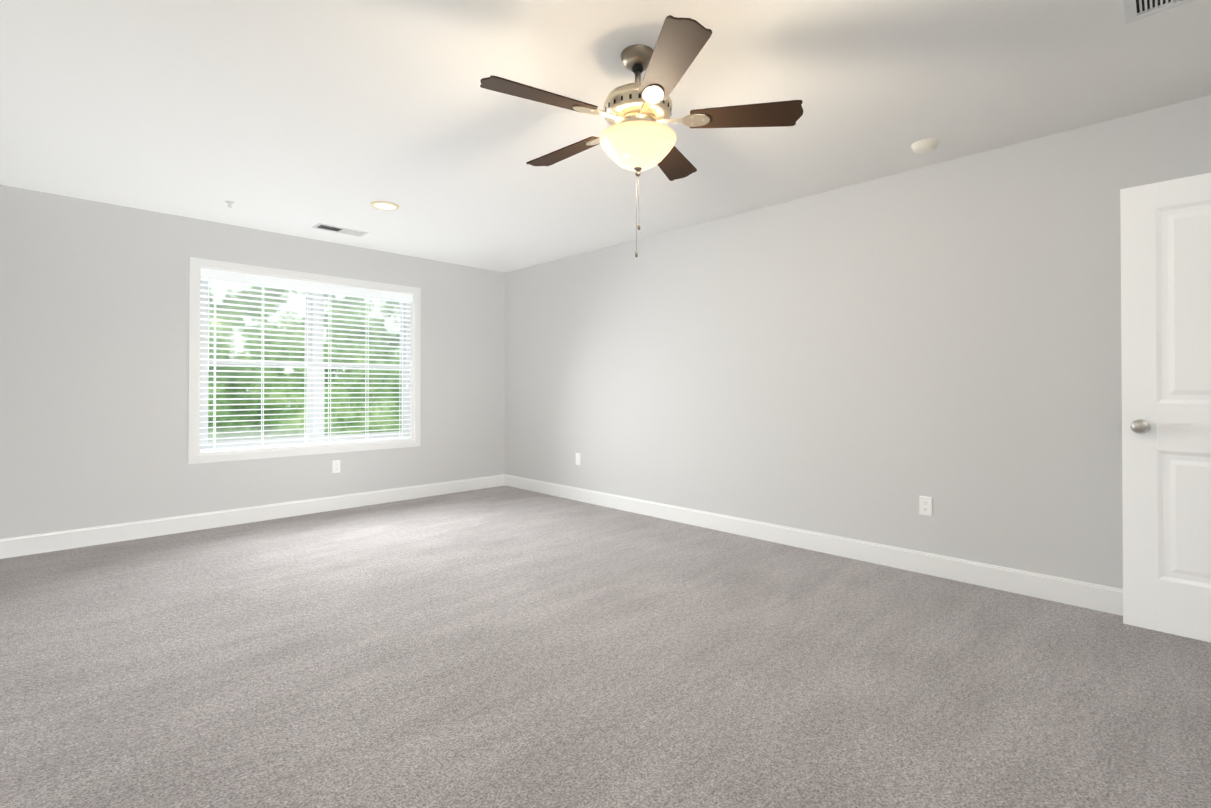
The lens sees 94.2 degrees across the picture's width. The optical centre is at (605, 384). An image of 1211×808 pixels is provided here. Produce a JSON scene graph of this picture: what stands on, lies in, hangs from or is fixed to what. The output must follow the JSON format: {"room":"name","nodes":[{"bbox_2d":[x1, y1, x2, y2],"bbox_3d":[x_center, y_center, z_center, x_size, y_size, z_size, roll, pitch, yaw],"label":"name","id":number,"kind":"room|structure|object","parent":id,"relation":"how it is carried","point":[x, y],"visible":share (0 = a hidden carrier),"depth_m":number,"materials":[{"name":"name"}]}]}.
{"room":"empty bedroom","nodes":[
{"label":"empty bedroom","id":0,"kind":"room"},
{"bbox_2d":[0,185,504,538],"bbox_3d":[-2.628,-0.075,5.093,4.321,2.440,0.150,0,-1,-45],"label":"wall","id":1,"kind":"structure","parent":0,"point":[94,336],"depth_m":4.20,"materials":[{"name":"grey paint"}]},
{"bbox_2d":[0,474,504,558],"bbox_3d":[-2.570,1.080,5.026,4.021,0.128,0.015,0,-1,-45],"label":"baseboard","id":2,"kind":"structure","parent":1,"relation":"attached to","point":[44,542],"depth_m":4.50,"materials":[{"name":"white paint"}]},
{"bbox_2d":[188,257,420,463],"bbox_3d":[-2.610,-0.182,5.096,1.910,1.607,0.163,0,-1,-45],"label":"window","id":3,"kind":"structure","parent":1,"relation":"in","point":[195,419],"depth_m":5.01,"materials":[{"name":"white plastic"}]},
{"bbox_2d":[199,268,412,451],"bbox_3d":[-2.586,-0.187,5.072,1.760,1.450,0.076,0,-1,-45],"label":"window blind","id":4,"kind":"object","parent":3,"relation":"attached to","point":[250,279],"visible":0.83,"depth_m":4.97,"materials":[{"name":"white plastic"}]},
{"bbox_2d":[332,460,339,472],"bbox_3d":[-2.459,0.750,5.146,0.070,0.115,0.007,0,-1,-45],"label":"electrical outlet","id":5,"kind":"object","parent":1,"relation":"attached to","point":[335,466],"visible":1,"depth_m":5.14,"materials":[{"name":"white plastic"}]},
{"bbox_2d":[0,486,1210,807],"bbox_3d":[-0.430,1.179,2.874,4.321,0.100,6.385,0,-1,-45],"label":"floor","id":6,"kind":"structure","parent":0,"point":[502,646],"depth_m":2.17,"materials":[{"name":"carpet"}]},
{"bbox_2d":[0,0,1210,272],"bbox_3d":[-0.430,-1.361,2.893,4.321,0.100,6.385,0,-1,-45],"label":"ceiling","id":7,"kind":"structure","parent":0,"point":[300,118],"depth_m":2.60,"materials":[{"name":"white paint"}]},
{"bbox_2d":[225,201,233,207],"bbox_3d":[-2.684,-1.285,4.020,0.056,0.036,0.056,0,-1,-45],"label":"sprinkler","id":8,"kind":"object","parent":7,"relation":"attached to","point":[229,203],"visible":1,"depth_m":4.01,"materials":[{"name":"white metal"}]},
{"bbox_2d":[312,223,368,236],"bbox_3d":[-2.222,-1.292,4.727,0.400,0.013,0.170,0,-1,-45],"label":"ceiling vent","id":9,"kind":"object","parent":7,"relation":"in","point":[332,228],"visible":1,"depth_m":4.71,"materials":[{"name":"white metal"}]},
{"bbox_2d":[370,201,398,210],"bbox_3d":[-1.603,-1.296,4.092,0.196,0.012,0.196,0,-1,-45],"label":"recessed light","id":10,"kind":"object","parent":7,"relation":"in","point":[386,205],"visible":1,"depth_m":4.07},
{"bbox_2d":[480,15,802,256],"bbox_3d":[0.095,-0.910,2.269,1.219,0.811,1.187,0,-1,-45],"label":"ceiling fan","id":11,"kind":"object","parent":7,"relation":"hanging from","point":[638,136],"visible":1,"depth_m":2.15,"materials":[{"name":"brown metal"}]},
{"bbox_2d":[911,138,938,153],"bbox_3d":[1.739,-1.290,3.065,0.132,0.040,0.132,0,-1,-45],"label":"smoke detector","id":12,"kind":"object","parent":7,"relation":"attached to","point":[923,146],"visible":1,"depth_m":3.03,"materials":[{"name":"beige plastic"}]},
{"bbox_2d":[1123,0,1195,23],"bbox_3d":[1.851,-1.315,1.571,0.710,0.012,0.615,0,-1,-45],"label":"ceiling vent","id":13,"kind":"object","parent":7,"relation":"in","point":[1134,10],"visible":0.94,"depth_m":1.96,"materials":[{"name":"white metal"}]},
{"bbox_2d":[505,95,1210,588],"bbox_3d":[1.102,-0.081,4.301,0.150,2.440,6.235,0,-1,-45],"label":"wall","id":14,"kind":"structure","parent":0,"point":[871,361],"depth_m":3.55,"materials":[{"name":"grey paint"}]},
{"bbox_2d":[576,453,580,464],"bbox_3d":[-0.273,0.738,5.566,0.007,0.115,0.070,0,-1,-45],"label":"electrical outlet","id":15,"kind":"object","parent":14,"relation":"attached to","point":[578,458],"visible":1,"depth_m":5.56,"materials":[{"name":"white plastic"}]},
{"bbox_2d":[505,474,1122,615],"bbox_3d":[0.996,1.075,4.282,0.015,0.128,6.070,0,-1,-45],"label":"baseboard","id":16,"kind":"structure","parent":14,"relation":"attached to","point":[1102,598],"depth_m":3.57,"materials":[{"name":"white paint"}]},
{"bbox_2d":[919,496,931,515],"bbox_3d":[1.915,0.727,3.367,0.007,0.115,0.070,0,-1,-45],"label":"electrical outlet","id":17,"kind":"object","parent":14,"relation":"attached to","point":[925,505],"visible":1,"depth_m":3.37,"materials":[{"name":"white plastic"}]},
{"bbox_3d":[1.769,-0.108,0.673,4.021,2.440,0.150,0,-1,-45],"label":"wall","id":18,"kind":"structure","parent":0,"visible":0},
{"bbox_2d":[1119,173,1210,642],"bbox_3d":[2.723,0.098,2.346,0.171,2.030,0.859,0,-1,-45],"label":"door","id":19,"kind":"structure","parent":18,"relation":"in","point":[1165,425],"depth_m":2.53,"materials":[{"name":"white paint"}]},
{"label":"outside","id":20,"kind":"structure","parent":0,"visible":0},
{"bbox_2d":[208,281,400,441],"bbox_3d":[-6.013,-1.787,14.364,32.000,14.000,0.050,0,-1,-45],"label":"window glass","id":21,"kind":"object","parent":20,"point":[245,423],"depth_m":13.05,"materials":[{"name":"clear glass"}]}
]}

